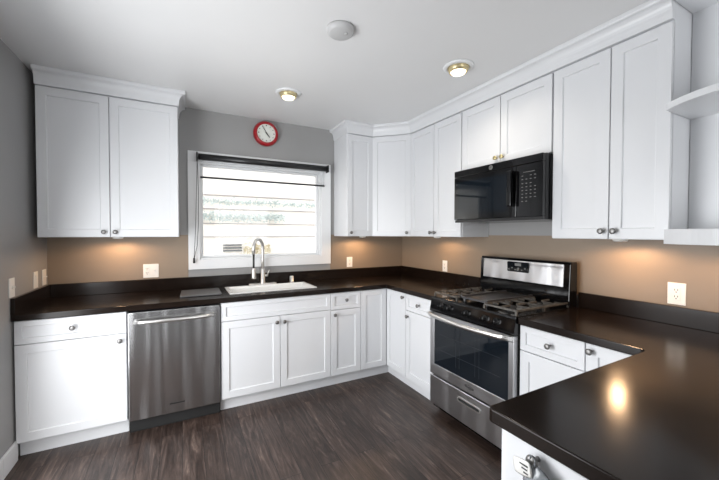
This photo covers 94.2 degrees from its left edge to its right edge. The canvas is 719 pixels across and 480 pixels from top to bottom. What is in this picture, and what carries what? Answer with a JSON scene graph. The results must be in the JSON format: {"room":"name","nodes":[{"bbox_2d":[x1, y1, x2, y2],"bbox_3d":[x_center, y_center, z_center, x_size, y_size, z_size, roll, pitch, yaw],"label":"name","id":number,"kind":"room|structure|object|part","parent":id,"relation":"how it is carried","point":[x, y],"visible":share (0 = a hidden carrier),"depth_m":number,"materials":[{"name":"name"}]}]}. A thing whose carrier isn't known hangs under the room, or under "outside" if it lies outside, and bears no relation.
{"room":"kitchen","nodes":[
{"label":"kitchen","id":0,"kind":"room"},
{"bbox_2d":[0,39,47,458],"bbox_3d":[-0.988,0.146,-0.261,0.120,2.549,6.620,-1,1,-28],"label":"wall","id":1,"kind":"structure","parent":0,"point":[23,253],"depth_m":2.09,"materials":[{"name":"grey paint"}]},
{"bbox_2d":[0,441,17,479],"bbox_3d":[-2.035,1.313,1.891,0.015,0.125,0.420,-1,1,-28],"label":"baseboard","id":2,"kind":"structure","parent":1,"relation":"attached to","point":[10,457],"depth_m":1.97,"materials":[{"name":"white paint"}]},
{"bbox_2d":[8,278,15,297],"bbox_3d":[-2.124,0.292,2.049,0.020,0.118,0.072,-1,1,-28],"label":"switch plate","id":3,"kind":"object","parent":1,"relation":"attached to","point":[11,282],"visible":1,"depth_m":2.04,"materials":[{"name":"white plastic"}]},
{"bbox_2d":[33,271,37,288],"bbox_3d":[-2.304,0.284,2.380,0.010,0.118,0.072,-1,1,-28],"label":"switch plate","id":4,"kind":"object","parent":1,"relation":"attached to","point":[35,274],"visible":1,"depth_m":2.37,"materials":[{"name":"white plastic"}]},
{"bbox_2d":[42,269,46,285],"bbox_3d":[-2.376,0.281,2.526,0.020,0.118,0.072,-1,1,-28],"label":"switch plate","id":5,"kind":"object","parent":1,"relation":"attached to","point":[44,276],"visible":1,"depth_m":2.52,"materials":[{"name":"white plastic"}]},
{"bbox_2d":[47,107,333,278],"bbox_3d":[-0.973,0.072,3.419,3.338,2.549,0.120,-1,1,-28],"label":"wall","id":6,"kind":"structure","parent":0,"point":[198,130],"depth_m":3.24,"materials":[{"name":"grey paint"}]},
{"bbox_2d":[30,64,184,236],"bbox_3d":[-1.888,-0.606,2.634,0.919,1.163,0.391,-1,1,-28],"label":"upper cabinet","id":7,"kind":"object","parent":6,"relation":"attached to","point":[107,149],"visible":1,"depth_m":2.47,"materials":[{"name":"white paint"}]},
{"bbox_3d":[-2.052,-0.543,2.403,0.408,1.041,0.020,-1,1,-28],"label":"door","id":8,"kind":"part","parent":7,"relation":"part of","materials":[{"name":"white paint"}]},
{"bbox_3d":[-1.887,-1.132,2.623,0.919,0.110,0.391,-1,1,-28],"label":"crown molding","id":9,"kind":"part","parent":7,"relation":"part of","materials":[{"name":"white paint"}]},
{"bbox_3d":[-1.669,-0.546,2.604,0.446,1.041,0.020,-1,1,-28],"label":"door","id":10,"kind":"part","parent":7,"relation":"part of","materials":[{"name":"white paint"}]},
{"bbox_2d":[47,235,187,283],"bbox_3d":[-1.990,0.157,2.816,0.973,0.400,0.002,-1,1,-28],"label":"backsplash","id":11,"kind":"structure","parent":6,"relation":"attached to","point":[69,259],"depth_m":2.78,"materials":[{"name":"beige paint"}]},
{"bbox_2d":[143,264,158,277],"bbox_3d":[-1.812,0.268,2.902,0.115,0.118,0.020,-1,1,-28],"label":"outlet plate","id":12,"kind":"object","parent":6,"relation":"attached to","point":[149,270],"visible":1,"depth_m":2.90,"materials":[{"name":"white plastic"}]},
{"bbox_2d":[145,267,148,274],"bbox_3d":[-1.839,0.268,2.891,0.034,0.070,0.003,-1,1,-28],"label":"socket","id":13,"kind":"object","parent":12,"relation":"attached to","point":[146,268],"depth_m":2.89,"materials":[{"name":"white plastic"}]},
{"bbox_2d":[187,150,330,269],"bbox_3d":[-0.965,-0.277,3.405,1.395,1.081,0.140,-1,1,-28],"label":"window","id":14,"kind":"structure","parent":6,"relation":"in","point":[322,254],"depth_m":3.32,"materials":[{"name":"white paint"}]},
{"bbox_3d":[-0.981,-0.276,3.419,1.166,0.876,0.040,-1,1,-28],"label":"sash","id":15,"kind":"part","parent":14,"relation":"part of","materials":[{"name":"clear glass"}]},
{"bbox_2d":[193,152,328,262],"bbox_3d":[-0.922,-0.296,3.308,1.312,1.000,0.070,-1,1,-28],"label":"roller blind","id":16,"kind":"object","parent":14,"relation":"attached to","point":[208,157],"visible":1,"depth_m":3.22,"materials":[{"name":"black"}]},
{"bbox_3d":[-1.477,-0.301,3.020,0.044,0.930,0.017,-1,1,-28],"label":"pull cord","id":17,"kind":"part","parent":16,"relation":"part of","materials":[{"name":"black plastic"}]},
{"bbox_2d":[253,121,277,146],"bbox_3d":[-0.928,-1.057,3.318,0.244,0.244,0.057,-1,1,-28],"label":"wall clock","id":18,"kind":"object","parent":6,"relation":"attached to","point":[265,133],"visible":1,"depth_m":3.30,"materials":[{"name":"red plastic"}]},
{"bbox_2d":[347,257,351,266],"bbox_3d":[-0.113,0.250,3.803,0.070,0.115,0.008,-1,1,-28],"label":"outlet plate","id":19,"kind":"object","parent":6,"relation":"attached to","point":[349,259],"visible":1,"depth_m":3.80,"materials":[{"name":"white plastic"}]},
{"bbox_2d":[334,133,372,235],"bbox_3d":[-0.060,-0.617,3.611,0.308,1.152,0.364,-1,1,-28],"label":"upper cabinet","id":20,"kind":"object","parent":6,"relation":"attached to","point":[353,154],"visible":0.96,"depth_m":3.50,"materials":[{"name":"white paint"}]},
{"bbox_3d":[0.004,-0.562,3.486,0.300,1.041,0.020,-1,1,-28],"label":"door","id":21,"kind":"part","parent":20,"relation":"part of","materials":[{"name":"white paint"}]},
{"bbox_2d":[372,134,410,235],"bbox_3d":[0.403,-0.619,3.709,0.618,1.152,0.622,-1,1,-28],"label":"upper cabinet","id":22,"kind":"object","parent":6,"relation":"attached to","point":[391,154],"visible":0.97,"depth_m":3.49,"materials":[{"name":"white paint"}]},
{"bbox_2d":[4,372,501,479],"bbox_3d":[0.568,1.457,0.518,3.578,0.100,6.740,-1,1,-28],"label":"floor","id":23,"kind":"structure","parent":0,"point":[375,427],"depth_m":2.21,"materials":[{"name":"brown wood"}]},
{"bbox_2d":[14,311,129,455],"bbox_3d":[-2.007,0.928,2.448,0.574,0.874,0.646,-1,1,-28],"label":"base cabinet","id":24,"kind":"object","parent":23,"relation":"on","point":[71,373],"visible":0.91,"depth_m":2.19,"materials":[{"name":"white paint"}]},
{"bbox_3d":[-1.875,0.573,2.191,0.569,0.145,0.020,-1,1,-28],"label":"drawer","id":25,"kind":"part","parent":24,"relation":"part of","materials":[{"name":"white paint"}]},
{"bbox_2d":[10,266,480,321],"bbox_3d":[-0.635,0.414,2.783,3.336,0.142,1.332,-1,1,-28],"label":"countertop","id":26,"kind":"structure","parent":24,"relation":"on","point":[87,298],"depth_m":2.85,"materials":[{"name":"black stone"}]},
{"bbox_2d":[180,288,221,297],"bbox_3d":[-1.328,0.439,2.793,0.304,0.011,0.320,-1,1,-28],"label":"cutting board","id":27,"kind":"object","parent":26,"relation":"on","point":[210,291],"visible":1,"depth_m":2.76,"materials":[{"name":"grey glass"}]},
{"bbox_2d":[249,238,275,284],"bbox_3d":[-0.923,0.207,3.227,0.266,0.458,0.173,-1,1,-28],"label":"faucet","id":28,"kind":"object","parent":26,"relation":"on","point":[253,275],"visible":0.98,"depth_m":3.25,"materials":[{"name":"silver metal"}]},
{"bbox_3d":[-0.969,0.133,3.197,0.031,0.308,0.195,0,1,13],"label":"spout","id":29,"kind":"part","parent":28,"relation":"part of","materials":[{"name":"silver metal"}]},
{"bbox_3d":[-0.950,0.429,3.283,0.266,0.012,0.056,-1,1,-28],"label":"plate","id":30,"kind":"part","parent":28,"relation":"part of","materials":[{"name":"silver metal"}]},
{"bbox_2d":[225,282,315,293],"bbox_3d":[-0.818,0.532,3.087,0.760,0.197,0.376,-1,1,-28],"label":"sink","id":31,"kind":"object","parent":26,"relation":"in","point":[294,285],"visible":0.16,"depth_m":3.18,"materials":[{"name":"white ceramic"}]},
{"bbox_2d":[289,276,293,282],"bbox_3d":[-0.697,0.400,3.425,0.052,0.066,0.052,-1,1,-28],"label":"air gap","id":32,"kind":"object","parent":26,"relation":"on","point":[291,278],"visible":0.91,"depth_m":3.41,"materials":[{"name":"silver metal"}]},
{"bbox_2d":[128,303,219,432],"bbox_3d":[-1.472,0.924,2.698,0.590,0.872,0.682,-1,1,-28],"label":"dishwasher","id":33,"kind":"object","parent":23,"relation":"on","point":[174,352],"visible":0.99,"depth_m":2.44,"materials":[{"name":"silver metal"}]},
{"bbox_3d":[-1.327,0.571,2.418,0.521,0.026,0.064,-1,1,-28],"label":"handle","id":34,"kind":"part","parent":33,"relation":"part of","materials":[{"name":"silver metal"}]},
{"bbox_2d":[219,293,330,409],"bbox_3d":[-0.806,0.917,3.080,0.928,0.874,0.646,-1,1,-28],"label":"base cabinet","id":35,"kind":"object","parent":23,"relation":"on","point":[274,347],"visible":0.79,"depth_m":2.80,"materials":[{"name":"white paint"}]},
{"bbox_3d":[-0.879,0.946,2.724,0.458,0.609,0.020,-1,1,-28],"label":"door","id":36,"kind":"part","parent":35,"relation":"part of","materials":[{"name":"white paint"}]},
{"bbox_3d":[-0.469,0.942,2.940,0.458,0.609,0.020,-1,1,-28],"label":"door","id":37,"kind":"part","parent":35,"relation":"part of","materials":[{"name":"white paint"}]},
{"bbox_2d":[328,291,360,385],"bbox_3d":[-0.259,0.911,3.368,0.308,0.874,0.646,-1,1,-28],"label":"base cabinet","id":38,"kind":"object","parent":23,"relation":"on","point":[345,309],"visible":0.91,"depth_m":3.12,"materials":[{"name":"white paint"}]},
{"bbox_3d":[-0.128,0.561,3.112,0.303,0.153,0.020,-1,1,-28],"label":"drawer","id":39,"kind":"part","parent":38,"relation":"part of","materials":[{"name":"white paint"}]},
{"bbox_3d":[-0.128,0.943,3.119,0.303,0.601,0.020,-1,1,-28],"label":"door","id":40,"kind":"part","parent":38,"relation":"part of","materials":[{"name":"white paint"}]},
{"bbox_2d":[358,288,410,386],"bbox_3d":[0.344,0.909,3.523,0.904,0.874,0.935,-1,1,-28],"label":"base cabinet","id":41,"kind":"object","parent":23,"relation":"on","point":[383,311],"visible":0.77,"depth_m":3.24,"materials":[{"name":"white paint"}]},
{"bbox_3d":[0.136,0.861,3.257,0.282,0.759,0.020,-1,1,-28],"label":"door","id":42,"kind":"part","parent":41,"relation":"part of","materials":[{"name":"white paint"}]},
{"bbox_3d":[0.352,0.863,3.178,0.020,0.759,0.313,-1,1,-28],"label":"door","id":43,"kind":"part","parent":41,"relation":"part of","materials":[{"name":"white paint"}]},
{"bbox_2d":[405,294,431,399],"bbox_3d":[0.766,0.920,2.999,0.646,0.874,0.385,-1,1,-28],"label":"base cabinet","id":44,"kind":"object","parent":23,"relation":"on","point":[417,317],"visible":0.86,"depth_m":2.88,"materials":[{"name":"white paint"}]},
{"bbox_3d":[0.517,0.562,2.861,0.020,0.145,0.380,-1,1,-28],"label":"drawer","id":45,"kind":"part","parent":44,"relation":"part of","materials":[{"name":"white paint"}]},
{"bbox_2d":[428,256,576,450],"bbox_3d":[0.983,0.757,2.454,0.732,1.222,0.765,-1,1,-28],"label":"range","id":46,"kind":"object","parent":23,"relation":"on","point":[475,349],"visible":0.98,"depth_m":2.32,"materials":[{"name":"silver metal"}]},
{"bbox_3d":[0.613,0.503,2.534,0.044,0.049,0.048,-1,1,-28],"label":"knob","id":47,"kind":"part","parent":46,"relation":"part of","materials":[{"name":"black plastic"}]},
{"bbox_3d":[0.648,0.505,2.468,0.044,0.049,0.048,-1,1,-28],"label":"knob","id":48,"kind":"part","parent":46,"relation":"part of","materials":[{"name":"black plastic"}]},
{"bbox_3d":[0.727,0.508,2.318,0.044,0.049,0.048,-1,1,-28],"label":"knob","id":49,"kind":"part","parent":46,"relation":"part of","materials":[{"name":"black plastic"}]},
{"bbox_3d":[0.757,1.183,2.343,0.039,0.225,0.759,-1,1,-28],"label":"drawer","id":50,"kind":"part","parent":46,"relation":"part of","materials":[{"name":"silver metal"}]},
{"bbox_3d":[0.751,1.139,2.306,0.005,0.036,0.215,-1,1,-28],"label":"drawer pull","id":51,"kind":"part","parent":46,"relation":"part of","materials":[{"name":"silver metal"}]},
{"bbox_3d":[0.700,0.581,2.301,0.093,0.032,0.749,-1,1,-28],"label":"handle","id":52,"kind":"part","parent":46,"relation":"part of","materials":[{"name":"silver metal"}]},
{"bbox_3d":[0.756,0.790,2.328,0.026,0.370,0.673,-1,1,-28],"label":"glass","id":53,"kind":"part","parent":46,"relation":"part of","materials":[{"name":"black glass"}]},
{"bbox_3d":[0.758,0.814,2.336,0.039,0.488,0.759,-1,1,-28],"label":"oven door","id":54,"kind":"part","parent":46,"relation":"part of","materials":[{"name":"silver metal"}]},
{"bbox_3d":[0.756,0.512,2.329,0.043,0.109,0.765,-1,1,-28],"label":"control panel","id":55,"kind":"part","parent":46,"relation":"part of","materials":[{"name":"black plastic"}]},
{"bbox_3d":[0.802,0.511,2.176,0.044,0.049,0.048,-1,1,-28],"label":"knob","id":56,"kind":"part","parent":46,"relation":"part of","materials":[{"name":"black plastic"}]},
{"bbox_3d":[0.844,0.512,2.097,0.044,0.049,0.048,-1,1,-28],"label":"knob","id":57,"kind":"part","parent":46,"relation":"part of","materials":[{"name":"black plastic"}]},
{"bbox_2d":[432,291,569,318],"bbox_3d":[1.010,0.451,2.462,0.577,0.043,0.763,-1,1,-28],"label":"cooktop","id":58,"kind":"object","parent":46,"relation":"in","point":[517,307],"depth_m":2.31,"materials":[{"name":"black metal"}]},
{"bbox_3d":[1.232,0.238,2.580,0.014,0.155,0.685,-1,1,-28],"label":"steel panel","id":59,"kind":"part","parent":46,"relation":"part of","materials":[{"name":"silver metal"}]},
{"bbox_2d":[501,429,587,479],"bbox_3d":[0.952,0.962,0.919,1.011,0.874,0.600,-1,1,-28],"label":"base cabinet","id":60,"kind":"object","parent":23,"relation":"on","point":[512,446],"visible":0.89,"depth_m":0.87,"materials":[{"name":"white paint"}]},
{"bbox_2d":[513,454,549,479],"bbox_3d":[0.425,0.586,0.825,0.021,0.106,0.094,-1,1,-37],"label":"tag","id":61,"kind":"object","parent":60,"relation":"hanging from","point":[521,466],"visible":1,"depth_m":0.82,"materials":[{"name":"grey paper"}]},
{"bbox_2d":[519,462,527,475],"bbox_3d":[0.409,0.570,0.832,0.001,0.021,0.023,-1,1,-28],"label":"print","id":62,"kind":"object","parent":61,"relation":"attached to","point":[523,466],"depth_m":0.83,"materials":[{"name":"black"}]},
{"bbox_3d":[0.438,0.554,0.838,0.031,0.032,0.033,-1,1,-28],"label":"knob","id":63,"kind":"part","parent":60,"relation":"part of","materials":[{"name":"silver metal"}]},
{"bbox_2d":[489,292,718,479],"bbox_3d":[1.131,0.447,1.266,1.625,0.142,1.456,-1,1,-28],"label":"countertop","id":64,"kind":"structure","parent":60,"relation":"on","point":[652,413],"depth_m":1.00,"materials":[{"name":"black stone"}]},
{"bbox_2d":[520,325,585,394],"bbox_3d":[1.303,0.941,1.980,0.646,0.874,0.368,-1,1,-28],"label":"base cabinet","id":65,"kind":"object","parent":23,"relation":"on","point":[546,358],"visible":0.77,"depth_m":1.86,"materials":[{"name":"white paint"}]},
{"bbox_3d":[1.031,0.583,1.829,0.031,0.032,0.033,-1,1,-28],"label":"knob","id":66,"kind":"part","parent":65,"relation":"part of","materials":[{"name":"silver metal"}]},
{"bbox_3d":[1.054,0.584,1.841,0.020,0.145,0.363,-1,1,-28],"label":"drawer","id":67,"kind":"part","parent":65,"relation":"part of","materials":[{"name":"white paint"}]},
{"bbox_3d":[1.054,0.966,1.849,0.020,0.609,0.363,-1,1,-28],"label":"door","id":68,"kind":"part","parent":65,"relation":"part of","materials":[{"name":"white paint"}]},
{"bbox_2d":[585,343,631,371],"bbox_3d":[1.454,0.947,1.693,0.646,0.874,0.281,-1,1,-28],"label":"base cabinet","id":69,"kind":"object","parent":23,"relation":"on","point":[596,356],"visible":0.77,"depth_m":1.62,"materials":[{"name":"white paint"}]},
{"bbox_3d":[1.130,0.550,1.641,0.031,0.032,0.033,-1,1,-28],"label":"knob","id":70,"kind":"part","parent":69,"relation":"part of","materials":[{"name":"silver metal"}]},
{"bbox_2d":[243,242,270,253],"bbox_3d":[-1.643,0.145,5.374,0.435,0.225,0.082,-1,1,-28],"label":"dry shrub","id":71,"kind":"object","parent":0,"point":[259,245],"visible":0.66,"depth_m":5.38,"materials":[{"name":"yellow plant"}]},
{"bbox_2d":[0,0,648,129],"bbox_3d":[0.571,-1.202,0.465,3.578,0.120,6.740,-1,1,-28],"label":"ceiling","id":72,"kind":"structure","parent":0,"point":[232,57],"depth_m":2.00,"materials":[{"name":"paint"}]},
{"bbox_2d":[275,87,300,100],"bbox_3d":[-0.574,-1.161,2.697,0.204,0.053,0.204,-1,1,-28],"label":"ceiling light","id":73,"kind":"object","parent":72,"relation":"attached to","point":[289,94],"visible":1,"depth_m":2.65,"materials":[{"name":"white paint"}]},
{"bbox_3d":[-0.574,-1.157,2.697,0.102,0.045,0.102,-1,1,-28],"label":"bulb","id":74,"kind":"part","parent":73,"relation":"part of","materials":[{"name":"white glass"}]},
{"bbox_2d":[327,20,353,40],"bbox_3d":[-0.104,-1.152,1.849,0.152,0.037,0.152,-1,1,-28],"label":"smoke detector","id":75,"kind":"object","parent":72,"relation":"attached to","point":[340,30],"visible":1,"depth_m":1.81,"materials":[{"name":"grey plastic"}]},
{"bbox_2d":[443,59,473,76],"bbox_3d":[0.672,-1.151,2.271,0.204,0.053,0.204,-1,1,-28],"label":"ceiling light","id":76,"kind":"object","parent":72,"relation":"attached to","point":[459,67],"visible":1,"depth_m":2.23,"materials":[{"name":"white paint"}]},
{"bbox_3d":[0.672,-1.147,2.271,0.102,0.045,0.102,-1,1,-28],"label":"bulb","id":77,"kind":"part","parent":76,"relation":"part of","materials":[{"name":"white glass"}]},
{"bbox_2d":[489,221,577,306],"bbox_3d":[2.071,0.117,1.350,0.120,2.549,6.620,-1,1,-28],"label":"wall","id":78,"kind":"structure","parent":0,"point":[520,228],"depth_m":2.67,"materials":[{"name":"grey paint"}]},
{"bbox_2d":[443,260,446,271],"bbox_3d":[0.886,0.270,3.465,0.008,0.115,0.070,-1,1,-28],"label":"outlet plate","id":79,"kind":"object","parent":78,"relation":"attached to","point":[444,261],"visible":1,"depth_m":3.46,"materials":[{"name":"white plastic"}]},
{"bbox_2d":[411,111,488,236],"bbox_3d":[0.821,-0.608,3.186,0.364,1.152,0.710,-1,1,-28],"label":"upper cabinet","id":80,"kind":"object","parent":78,"relation":"attached to","point":[436,149],"visible":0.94,"depth_m":3.06,"materials":[{"name":"white paint"}]},
{"bbox_3d":[0.617,-0.557,3.273,0.020,1.041,0.354,-1,1,-28],"label":"door","id":81,"kind":"part","parent":80,"relation":"part of","materials":[{"name":"white paint"}]},
{"bbox_3d":[0.781,-0.550,2.961,0.020,1.041,0.342,-1,1,-28],"label":"door","id":82,"kind":"part","parent":80,"relation":"part of","materials":[{"name":"white paint"}]},
{"bbox_2d":[329,0,675,140],"bbox_3d":[0.743,-1.132,2.768,0.585,0.110,2.768,-1,2,-42],"label":"trim","id":83,"kind":"structure","parent":78,"relation":"attached to","point":[651,14],"depth_m":2.15,"materials":[{"name":"white paint"}]},
{"bbox_2d":[462,72,553,169],"bbox_3d":[1.169,-0.867,2.522,0.364,0.607,0.777,-1,1,-28],"label":"upper cabinet","id":84,"kind":"object","parent":78,"relation":"attached to","point":[519,122],"visible":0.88,"depth_m":2.39,"materials":[{"name":"white paint"}]},
{"bbox_3d":[0.954,-0.816,2.628,0.020,0.496,0.377,-1,1,-28],"label":"door","id":85,"kind":"part","parent":84,"relation":"part of","materials":[{"name":"white paint"}]},
{"bbox_2d":[454,152,552,222],"bbox_3d":[1.126,-0.348,2.510,0.457,0.420,0.770,-1,1,-28],"label":"microwave","id":86,"kind":"object","parent":84,"relation":"attached to","point":[516,190],"visible":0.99,"depth_m":2.31,"materials":[{"name":"black metal"}]},
{"bbox_3d":[0.933,-0.332,2.515,0.029,0.343,0.582,-1,1,-28],"label":"door","id":87,"kind":"part","parent":86,"relation":"part of","materials":[{"name":"black glass"}]},
{"bbox_3d":[0.982,-0.147,2.438,0.017,0.020,0.770,-1,1,-28],"label":"trim","id":88,"kind":"part","parent":86,"relation":"part of","materials":[{"name":"black"}]},
{"bbox_3d":[1.024,-0.348,2.262,0.045,0.240,0.037,-1,1,-28],"label":"handle","id":89,"kind":"part","parent":86,"relation":"part of","materials":[{"name":"black plastic"}]},
{"bbox_3d":[1.113,-0.325,2.174,0.029,0.343,0.186,-1,1,-28],"label":"control panel","id":90,"kind":"part","parent":86,"relation":"part of","materials":[{"name":"black plastic"}]},
{"bbox_3d":[1.134,-0.809,2.286,0.020,0.496,0.386,-1,1,-28],"label":"door","id":91,"kind":"part","parent":84,"relation":"part of","materials":[{"name":"white paint"}]},
{"bbox_2d":[330,235,718,312],"bbox_3d":[0.933,0.170,2.346,0.967,0.400,3.560,-1,1,-28],"label":"backsplash","id":92,"kind":"structure","parent":78,"relation":"attached to","point":[639,270],"depth_m":2.24,"materials":[{"name":"beige paint"}]},
{"bbox_2d":[552,2,692,239],"bbox_3d":[1.487,-0.582,1.923,0.364,1.152,0.584,-1,1,-28],"label":"upper cabinet","id":93,"kind":"object","parent":78,"relation":"attached to","point":[621,160],"visible":0.91,"depth_m":1.76,"materials":[{"name":"white paint"}]},
{"bbox_3d":[1.302,-0.530,1.972,0.020,1.041,0.315,-1,1,-28],"label":"door","id":94,"kind":"part","parent":93,"relation":"part of","materials":[{"name":"white paint"}]},
{"bbox_3d":[1.340,-0.050,1.855,0.031,0.032,0.033,-1,1,-28],"label":"knob","id":95,"kind":"part","parent":93,"relation":"part of","materials":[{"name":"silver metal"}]},
{"bbox_3d":[1.368,-0.048,1.802,0.031,0.032,0.033,-1,1,-28],"label":"knob","id":96,"kind":"part","parent":93,"relation":"part of","materials":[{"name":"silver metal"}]},
{"bbox_2d":[613,239,627,241],"bbox_3d":[1.496,0.002,1.915,0.072,0.016,0.072,-1,1,-28],"label":"puck light","id":97,"kind":"object","parent":93,"relation":"attached to","point":[614,240],"visible":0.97,"depth_m":1.89,"materials":[{"name":"white plastic"}]},
{"bbox_3d":[1.438,-0.525,1.715,0.020,1.041,0.255,-1,1,-28],"label":"door","id":98,"kind":"part","parent":93,"relation":"part of","materials":[{"name":"white paint"}]},
{"bbox_2d":[578,292,718,332],"bbox_3d":[1.841,0.420,1.640,0.020,0.102,1.456,-1,1,-28],"label":"backsplash","id":99,"kind":"structure","parent":78,"relation":"attached to","point":[703,320],"depth_m":1.91,"materials":[{"name":"black stone"}]},
{"bbox_2d":[667,282,685,305],"bbox_3d":[1.743,0.295,1.837,0.008,0.120,0.078,-1,1,-28],"label":"outlet plate","id":100,"kind":"object","parent":78,"relation":"attached to","point":[676,292],"visible":1,"depth_m":1.83,"materials":[{"name":"white plastic"}]},
{"bbox_2d":[672,287,679,300],"bbox_3d":[1.741,0.295,1.836,0.003,0.070,0.034,-1,1,-28],"label":"socket","id":101,"kind":"object","parent":100,"relation":"attached to","point":[675,290],"depth_m":1.84,"materials":[{"name":"white plastic"}]},
{"bbox_2d":[664,0,718,245],"bbox_3d":[1.711,-0.567,1.353,0.500,1.180,0.630,-1,1,-28],"label":"corner shelf unit","id":102,"kind":"object","parent":78,"relation":"attached to","point":[701,106],"visible":1,"depth_m":1.62,"materials":[{"name":"white paint"}]},
{"bbox_3d":[1.710,-0.012,1.364,0.500,0.069,0.630,-1,1,-28],"label":"shelf","id":103,"kind":"part","parent":102,"relation":"part of","materials":[{"name":"white paint"}]},
{"bbox_3d":[1.711,-0.616,1.352,0.500,0.030,0.630,-1,1,-28],"label":"shelf","id":104,"kind":"part","parent":102,"relation":"part of","materials":[{"name":"white paint"}]},
{"bbox_3d":[1.870,-0.585,1.449,0.128,1.148,0.608,-1,1,-28],"label":"panel","id":105,"kind":"part","parent":102,"relation":"part of","materials":[{"name":"white paint"}]},
{"label":"outside","id":106,"kind":"structure","parent":0,"visible":0},
{"bbox_3d":[-1.362,1.552,5.619,12.000,0.100,4.080,-1,1,-28],"label":"yard","id":107,"kind":"structure","parent":106,"visible":0},
{"bbox_2d":[203,167,314,254],"bbox_3d":[-0.946,-0.203,5.870,11.000,3.400,0.160,-1,1,-28],"label":"window view","id":108,"kind":"structure","parent":107,"relation":"on","point":[296,234],"depth_m":5.43,"materials":[{"name":"beige"}]},
{"bbox_2d":[223,244,241,251],"bbox_3d":[-1.995,0.124,5.250,0.280,0.110,0.030,-1,1,-28],"label":"vent","id":109,"kind":"object","parent":108,"relation":"attached to","point":[226,247],"depth_m":5.25,"materials":[{"name":"white metal"}]},
{"bbox_2d":[203,210,285,224],"bbox_3d":[-1.839,-0.350,5.260,1.386,0.233,0.085,-1,1,-28],"label":"climbing vine","id":110,"kind":"object","parent":108,"relation":"attached to","point":[273,216],"visible":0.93,"depth_m":5.26,"materials":[{"name":"green plant"}]},
{"bbox_2d":[203,196,314,208],"bbox_3d":[-1.491,-0.595,5.439,2.068,0.166,0.086,-1,1,-28],"label":"climbing vine","id":111,"kind":"object","parent":108,"relation":"attached to","point":[204,198],"visible":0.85,"depth_m":5.35,"materials":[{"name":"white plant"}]}
]}

